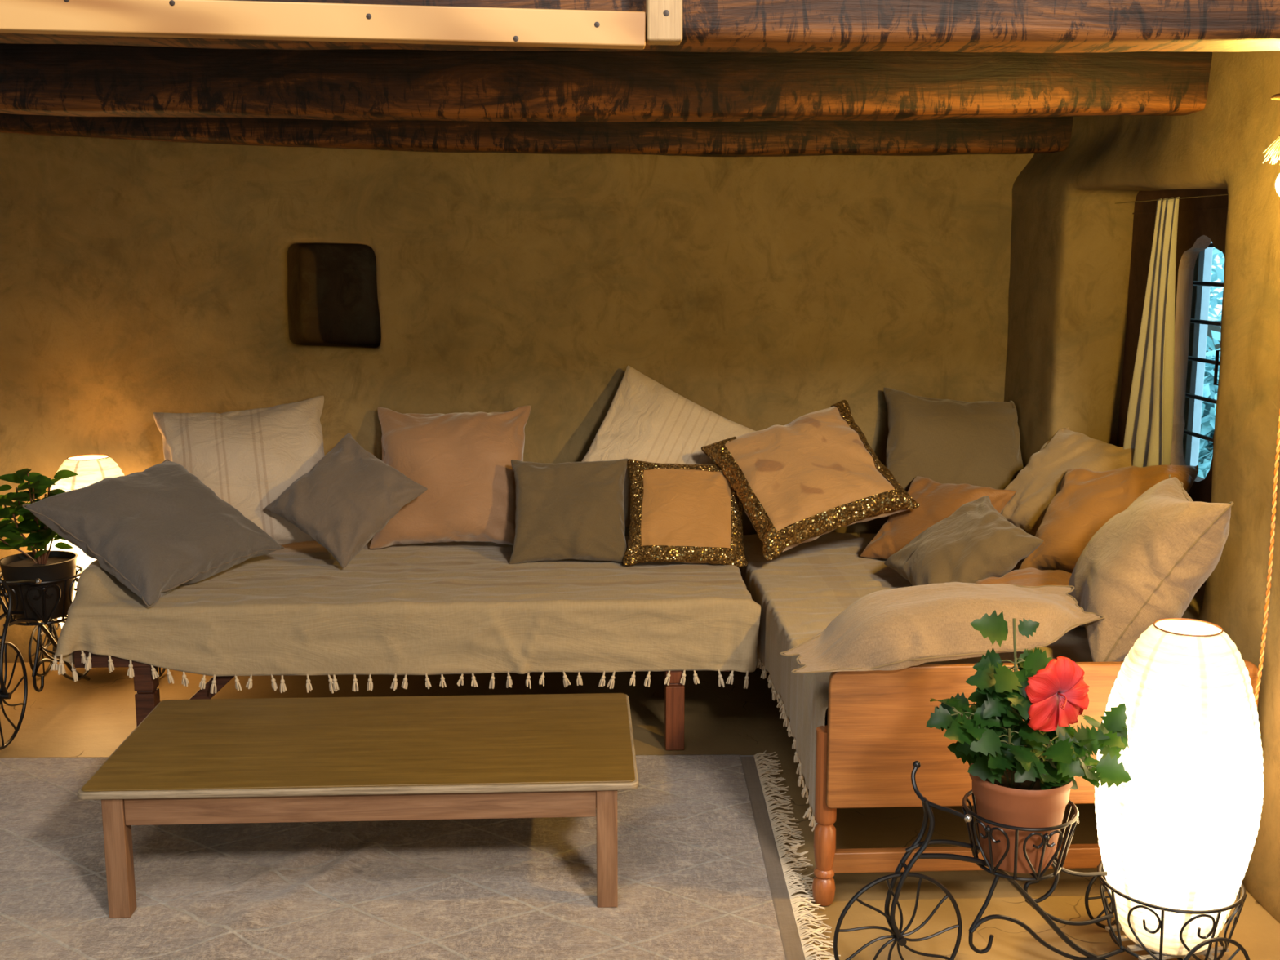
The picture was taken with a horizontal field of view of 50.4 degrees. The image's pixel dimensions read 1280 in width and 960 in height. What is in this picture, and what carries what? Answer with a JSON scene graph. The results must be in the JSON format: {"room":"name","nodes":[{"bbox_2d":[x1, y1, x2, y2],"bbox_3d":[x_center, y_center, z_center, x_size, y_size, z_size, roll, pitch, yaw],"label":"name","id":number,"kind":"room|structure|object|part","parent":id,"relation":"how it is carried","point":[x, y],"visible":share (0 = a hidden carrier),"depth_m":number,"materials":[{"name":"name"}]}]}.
{"room":"traditional dwelling","nodes":[
{"label":"traditional dwelling","id":0,"kind":"room"},
{"bbox_2d":[0,132,1034,662],"bbox_3d":[-0.853,-0.388,4.860,5.154,2.039,0.439,0,10,-3],"label":"wall","id":1,"kind":"structure","parent":0,"point":[140,278],"depth_m":4.62,"materials":[{"name":"paint"}]},
{"bbox_2d":[0,662,1279,959],"bbox_3d":[-0.760,1.188,1.538,5.200,0.007,7.300,0,10,-3],"label":"floor","id":2,"kind":"structure","parent":0,"point":[82,717],"depth_m":3.88,"materials":[{"name":"brown wood"}]},
{"bbox_2d":[0,564,165,750],"bbox_3d":[-1.841,0.446,4.228,0.412,0.552,1.006,1,10,4],"label":"plant stand","id":3,"kind":"object","parent":2,"relation":"on","point":[51,633],"visible":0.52,"depth_m":4.05,"materials":[{"name":"black metal"}]},
{"bbox_2d":[0,468,78,621],"bbox_3d":[-1.860,0.187,4.115,0.342,0.457,0.238,0,10,-3],"label":"potted shrub","id":4,"kind":"object","parent":3,"relation":"in","point":[45,565],"visible":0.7,"depth_m":4.08,"materials":[{"name":"green plant"}]},
{"bbox_3d":[-1.852,0.116,4.085,0.191,0.302,0.076,1,10,6],"label":"stem","id":5,"kind":"part","parent":4,"relation":"part of","materials":[{"name":"green plant"}]},
{"bbox_2d":[0,550,78,621],"bbox_3d":[-1.828,0.325,4.148,0.222,0.175,0.222,0,10,-3],"label":"pot","id":6,"kind":"object","parent":4,"relation":"attached to","point":[53,565],"depth_m":4.08,"materials":[{"name":"black ceramic"}]},
{"bbox_2d":[0,564,84,626],"bbox_3d":[-1.828,0.351,4.150,0.262,0.141,0.263,0,10,1],"label":"basket","id":7,"kind":"object","parent":3,"relation":"on","point":[33,622],"depth_m":4.06,"materials":[{"name":"black metal"}]},
{"bbox_3d":[-1.838,0.526,4.183,0.063,0.351,0.548,0,10,1],"label":"frame","id":8,"kind":"part","parent":3,"relation":"part of","materials":[{"name":"black metal"}]},
{"bbox_2d":[48,618,66,641],"bbox_3d":[-1.818,0.509,4.581,0.333,0.159,0.332,0,10,1],"label":"basket","id":9,"kind":"object","parent":3,"relation":"on","point":[54,628],"depth_m":4.46,"materials":[{"name":"black metal"}]},
{"bbox_2d":[43,453,124,628],"bbox_3d":[-1.819,0.252,4.538,0.319,0.665,0.319,-5,11,-25],"label":"paper lantern","id":10,"kind":"object","parent":3,"relation":"in","point":[91,469],"visible":0.16,"depth_m":4.41,"materials":[{"name":"beige paper"}]},
{"bbox_2d":[73,650,729,750],"bbox_3d":[-0.651,0.485,4.273,1.895,0.462,0.877,0,10,-3],"label":"daybed","id":11,"kind":"object","parent":2,"relation":"on","point":[147,697],"visible":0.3,"depth_m":3.85,"materials":[{"name":"brown wood"}]},
{"bbox_3d":[-0.631,0.468,3.840,1.895,0.096,0.027,0,10,-3],"label":"rail","id":12,"kind":"part","parent":11,"relation":"part of","materials":[{"name":"brown wood"}]},
{"bbox_3d":[-1.394,0.652,3.854,0.054,0.272,0.054,0,10,-3],"label":"leg","id":13,"kind":"part","parent":11,"relation":"part of","materials":[{"name":"brown wood"}]},
{"bbox_2d":[50,536,760,693],"bbox_3d":[-0.715,0.357,4.226,2.096,0.347,0.971,0,10,-3],"label":"bedspread","id":14,"kind":"object","parent":11,"relation":"on","point":[454,607],"visible":0.87,"depth_m":3.83,"materials":[{"name":"beige fabric"}]},
{"bbox_2d":[22,459,284,607],"bbox_3d":[-1.432,0.140,4.050,0.451,0.315,0.579,5,11,26],"label":"cushion","id":15,"kind":"object","parent":14,"relation":"on","point":[158,529],"visible":1,"depth_m":3.93,"materials":[{"name":"grey fabric"}]},
{"bbox_2d":[152,395,324,545],"bbox_3d":[-1.285,-0.015,4.453,0.575,0.482,0.314,-3,10,-17],"label":"cushion","id":16,"kind":"object","parent":14,"relation":"on","point":[248,458],"visible":0.67,"depth_m":4.41,"materials":[{"name":"beige fabric"}]},
{"bbox_2d":[265,432,427,568],"bbox_3d":[-0.931,0.058,4.313,0.422,0.370,0.298,7,12,34],"label":"cushion","id":17,"kind":"object","parent":14,"relation":"on","point":[350,495],"visible":1,"depth_m":4.26,"materials":[{"name":"grey fabric"}]},
{"bbox_2d":[369,405,530,548],"bbox_3d":[-0.630,-0.013,4.536,0.526,0.447,0.286,0,10,-3],"label":"cushion","id":18,"kind":"object","parent":14,"relation":"on","point":[463,460],"visible":0.8,"depth_m":4.46,"materials":[{"name":"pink fabric"}]},
{"bbox_2d":[509,458,628,564],"bbox_3d":[-0.224,0.094,4.349,0.380,0.300,0.270,0,10,-3],"label":"cushion","id":19,"kind":"object","parent":14,"relation":"on","point":[574,510],"visible":1,"depth_m":4.28,"materials":[{"name":"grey fabric"}]},
{"bbox_2d":[581,364,755,527],"bbox_3d":[0.072,-0.082,4.546,0.671,0.579,0.274,0,10,-3],"label":"cushion","id":20,"kind":"object","parent":14,"relation":"on","point":[645,420],"visible":0.41,"depth_m":4.54,"materials":[{"name":"beige fabric"}]},
{"bbox_2d":[622,458,747,567],"bbox_3d":[0.147,0.102,4.316,0.394,0.304,0.247,0,10,1],"label":"cushion","id":21,"kind":"object","parent":14,"relation":"on","point":[680,513],"visible":0.91,"depth_m":4.26,"materials":[{"name":"fabric"}]},
{"bbox_3d":[0.100,0.641,3.921,0.054,0.272,0.054,0,10,-3],"label":"leg","id":22,"kind":"part","parent":11,"relation":"part of","materials":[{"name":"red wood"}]},
{"bbox_2d":[0,750,840,959],"bbox_3d":[-1.001,0.923,3.004,2.814,0.024,1.779,0,10,-1],"label":"rug","id":23,"kind":"object","parent":2,"relation":"on","point":[702,875],"visible":0.8,"depth_m":3.09,"materials":[{"name":"beige fabric"}]},
{"bbox_2d":[77,693,638,918],"bbox_3d":[-0.609,0.744,3.206,1.188,0.292,0.600,0,10,-3],"label":"coffee table","id":24,"kind":"object","parent":23,"relation":"on","point":[319,759],"visible":1,"depth_m":3.00,"materials":[{"name":"brown wood"}]},
{"bbox_3d":[-1.118,0.803,2.918,0.045,0.272,0.045,0,10,-3],"label":"leg","id":25,"kind":"part","parent":24,"relation":"part of","materials":[{"name":"brown wood"}]},
{"bbox_3d":[-0.072,0.795,2.965,0.045,0.272,0.045,0,10,-3],"label":"leg","id":26,"kind":"part","parent":24,"relation":"part of","materials":[{"name":"brown wood"}]},
{"bbox_2d":[812,659,1258,906],"bbox_3d":[0.818,0.508,3.866,0.959,0.552,1.881,0,10,-3],"label":"daybed","id":27,"kind":"object","parent":2,"relation":"on","point":[875,731],"visible":0.27,"depth_m":2.92,"materials":[{"name":"brown wood"}]},
{"bbox_3d":[0.406,0.736,2.977,0.052,0.400,0.052,0,10,-3],"label":"leg","id":28,"kind":"part","parent":27,"relation":"part of","materials":[{"name":"brown wood"}]},
{"bbox_2d":[825,708,827,724],"bbox_3d":[0.832,0.385,3.871,0.907,0.073,1.820,0,10,-3],"label":"mattress","id":29,"kind":"object","parent":27,"relation":"on","point":[826,713],"visible":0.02,"depth_m":3.04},
{"bbox_2d":[738,532,1124,831],"bbox_3d":[0.702,0.487,3.872,1.137,0.328,1.804,0,10,-3],"label":"bedspread","id":30,"kind":"object","parent":29,"relation":"on","point":[799,592],"visible":0.41,"depth_m":3.81,"materials":[{"name":"beige fabric"}]},
{"bbox_2d":[701,400,919,559],"bbox_3d":[0.531,-0.012,4.305,0.585,0.431,0.401,-3,10,-15],"label":"cushion","id":31,"kind":"object","parent":30,"relation":"on","point":[804,479],"visible":1,"depth_m":4.21,"materials":[{"name":"fabric"}]},
{"bbox_2d":[860,475,1016,559],"bbox_3d":[0.931,0.136,4.260,0.288,0.240,0.375,-9,13,-42],"label":"cushion","id":32,"kind":"object","parent":30,"relation":"on","point":[937,501],"visible":0.52,"depth_m":4.24,"materials":[{"name":"brown fabric"}]},
{"bbox_2d":[884,386,1023,492],"bbox_3d":[1.042,-0.087,4.573,0.495,0.421,0.279,1,10,4],"label":"cushion","id":33,"kind":"object","parent":30,"relation":"on","point":[940,441],"visible":0.72,"depth_m":4.52,"materials":[{"name":"grey fabric"}]},
{"bbox_2d":[884,495,1043,586],"bbox_3d":[0.905,0.202,3.843,0.304,0.256,0.392,-2,10,-10],"label":"cushion","id":34,"kind":"object","parent":30,"relation":"on","point":[975,543],"visible":0.88,"depth_m":3.75,"materials":[{"name":"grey fabric"}]},
{"bbox_2d":[974,567,1082,627],"bbox_3d":[1.040,0.304,3.655,0.355,0.118,0.317,1,10,7],"label":"cushion","id":35,"kind":"object","parent":30,"relation":"on","point":[1030,576],"visible":0.23,"depth_m":3.63,"materials":[{"name":"orange fabric"}]},
{"bbox_2d":[1000,426,1134,535],"bbox_3d":[1.292,0.021,4.135,0.298,0.318,0.427,-4,10,-21],"label":"cushion","id":36,"kind":"object","parent":30,"relation":"on","point":[1037,484],"visible":0.58,"depth_m":4.12,"materials":[{"name":"beige fabric"}]},
{"bbox_2d":[1018,464,1198,573],"bbox_3d":[1.308,0.109,3.795,0.303,0.318,0.440,-9,13,-42],"label":"cushion","id":37,"kind":"object","parent":30,"relation":"on","point":[1086,500],"visible":0.57,"depth_m":3.77,"materials":[{"name":"orange fabric"}]},
{"bbox_2d":[1067,474,1233,662],"bbox_3d":[1.182,0.210,3.207,0.304,0.415,0.484,1,10,6],"label":"cushion","id":38,"kind":"object","parent":30,"relation":"on","point":[1146,565],"visible":0.84,"depth_m":3.03,"materials":[{"name":"fabric"}]},
{"bbox_2d":[779,582,1105,674],"bbox_3d":[0.664,0.311,2.999,0.759,0.135,0.256,-2,10,-14],"label":"cushion","id":39,"kind":"object","parent":27,"relation":"on","point":[896,628],"visible":0.98,"depth_m":2.91,"materials":[{"name":"fabric"}]},
{"bbox_3d":[0.868,0.547,2.930,0.933,0.316,0.020,0,10,-3],"label":"panel","id":40,"kind":"part","parent":27,"relation":"part of","materials":[{"name":"brown wood"}]},
{"bbox_2d":[833,760,1249,959],"bbox_3d":[0.773,0.762,2.644,0.838,0.460,0.344,-2,10,-9],"label":"plant stand","id":41,"kind":"object","parent":2,"relation":"on","point":[898,937],"visible":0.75,"depth_m":2.59,"materials":[{"name":"black metal"}]},
{"bbox_3d":[0.727,0.823,2.640,0.457,0.292,0.052,-2,10,-12],"label":"frame","id":42,"kind":"part","parent":41,"relation":"part of","materials":[{"name":"black metal"}]},
{"bbox_2d":[961,789,1079,881],"bbox_3d":[0.726,0.678,2.607,0.219,0.117,0.219,-2,10,-12],"label":"basket","id":43,"kind":"object","parent":41,"relation":"on","point":[971,829],"depth_m":2.54,"materials":[{"name":"black metal"}]},
{"bbox_2d":[925,609,1131,873],"bbox_3d":[0.734,0.486,2.571,0.393,0.492,0.275,-6,11,-30],"label":"potted hibiscus","id":44,"kind":"object","parent":41,"relation":"on","point":[1022,774],"visible":1,"depth_m":2.52,"materials":[{"name":"plant"}]},
{"bbox_2d":[968,763,1075,873],"bbox_3d":[0.725,0.641,2.601,0.195,0.178,0.195,0,10,-3],"label":"pot","id":45,"kind":"object","parent":44,"relation":"attached to","point":[1000,799],"depth_m":2.53,"materials":[{"name":"ceramic"}]},
{"bbox_3d":[0.725,0.425,2.554,0.301,0.337,0.153,-4,10,-22],"label":"stem","id":46,"kind":"part","parent":44,"relation":"part of","materials":[{"name":"green plant"}]},
{"bbox_2d":[1025,656,1089,731],"bbox_3d":[0.761,0.390,2.475,0.123,0.134,0.038,-3,10,-15],"label":"flower","id":47,"kind":"object","parent":44,"relation":"on","point":[1062,677],"depth_m":2.47,"materials":[{"name":"red plant"}]},
{"bbox_2d":[1097,860,1247,959],"bbox_3d":[1.051,0.855,2.706,0.277,0.133,0.278,-2,10,-12],"label":"basket","id":48,"kind":"object","parent":41,"relation":"on","point":[1238,905],"depth_m":2.64,"materials":[{"name":"black metal"}]},
{"bbox_2d":[1094,617,1263,956],"bbox_3d":[1.051,0.596,2.663,0.307,0.639,0.307,-5,11,-25],"label":"paper lantern","id":49,"kind":"object","parent":41,"relation":"in","point":[1181,833],"visible":0.89,"depth_m":2.54,"materials":[{"name":"beige paper"}]},
{"bbox_2d":[1004,50,1279,923],"bbox_3d":[1.600,0.197,1.418,0.362,2.046,7.000,0,10,-3],"label":"wall","id":50,"kind":"structure","parent":0,"point":[1071,242],"depth_m":3.20,"materials":[{"name":"paint"}]},
{"bbox_2d":[1115,193,1227,466],"bbox_3d":[1.466,-0.363,3.707,0.058,0.810,1.090,0,10,-3],"label":"curtain","id":51,"kind":"object","parent":50,"relation":"hanging from","point":[1148,430],"visible":0.95,"depth_m":3.83,"materials":[{"name":"white fabric"}]},
{"bbox_2d":[1115,189,1227,502],"bbox_3d":[1.623,-0.296,3.741,0.219,1.180,1.280,0,10,-3],"label":"window","id":52,"kind":"structure","parent":50,"relation":"in","point":[1202,220],"depth_m":4.01,"materials":[{"name":"brown wood"}]},
{"bbox_3d":[1.535,-0.733,3.673,0.005,0.003,1.140,0,10,-3],"label":"frame moulding","id":53,"kind":"part","parent":52,"relation":"part of","materials":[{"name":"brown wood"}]},
{"bbox_3d":[1.704,-0.326,3.739,0.003,1.000,1.200,0,10,-3],"label":"pane","id":54,"kind":"part","parent":52,"relation":"part of","materials":[{"name":"clear glass"}]},
{"bbox_3d":[1.532,-0.296,3.593,0.025,0.099,0.009,2,10,14],"label":"handle","id":55,"kind":"part","parent":52,"relation":"part of","materials":[{"name":"black metal"}]},
{"bbox_2d":[1253,408,1279,705],"bbox_3d":[1.182,0.150,2.738,0.400,1.605,0.061,-8,12,-38],"label":"power cord","id":56,"kind":"object","parent":50,"relation":"attached to","point":[1277,448],"visible":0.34,"depth_m":2.86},
{"bbox_3d":[-0.854,-1.053,3.243,5.000,0.030,2.697,0,10,-3],"label":"ceiling","id":57,"kind":"structure","parent":0,"visible":0},
{"bbox_2d":[0,113,1073,156],"bbox_3d":[-0.916,-1.177,4.276,4.870,0.302,0.149,0,10,-3],"label":"ceiling beam","id":58,"kind":"structure","parent":57,"relation":"attached to","point":[1047,135],"depth_m":4.26,"materials":[{"name":"brown wood"}]},
{"bbox_2d":[0,43,1212,122],"bbox_3d":[-0.895,-0.967,3.166,4.810,0.247,0.148,0,10,-3],"label":"ceiling beam","id":59,"kind":"structure","parent":57,"relation":"attached to","point":[77,80],"depth_m":3.14,"materials":[{"name":"brown wood"}]},
{"bbox_2d":[0,0,1279,53],"bbox_3d":[-0.911,-0.769,1.998,4.670,0.248,0.144,0,10,-3],"label":"ceiling beam","id":60,"kind":"structure","parent":57,"relation":"attached to","point":[758,26],"depth_m":2.02,"materials":[{"name":"brown wood"}]},
{"bbox_2d":[0,0,646,49],"bbox_3d":[-1.091,-0.658,1.904,2.200,0.048,0.037,1,10,-3],"label":"board","id":61,"kind":"object","parent":60,"relation":"attached to","point":[189,19],"visible":1,"depth_m":1.92,"materials":[{"name":"beige wood"}]},
{"bbox_2d":[645,0,682,44],"bbox_3d":[0.035,-0.934,1.904,0.050,0.620,0.045,0,10,-3],"label":"post","id":62,"kind":"object","parent":60,"relation":"attached to","point":[664,23],"visible":1,"depth_m":1.93,"materials":[{"name":"beige wood"}]},
{"bbox_2d":[1262,93,1279,195],"bbox_3d":[1.174,-0.699,2.413,0.110,0.404,0.116,-2,10,-10],"label":"pendant lamp","id":63,"kind":"object","parent":57,"relation":"hanging from","point":[1274,148],"visible":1,"depth_m":2.43,"materials":[{"name":"white plastic"}]},
{"bbox_3d":[1.175,-0.622,2.426,0.113,0.113,0.115,0,10,-3],"label":"lamp shade","id":64,"kind":"part","parent":63,"relation":"part of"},
{"bbox_3d":[1.176,-0.684,2.416,0.102,0.008,0.102,0,10,-3],"label":"canopy plate","id":65,"kind":"part","parent":63,"relation":"part of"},
{"bbox_3d":[1.176,-0.538,2.440,0.064,0.077,0.064,0,10,-3],"label":"bulb","id":66,"kind":"part","parent":63,"relation":"part of","materials":[{"name":"white glass"}]}
]}

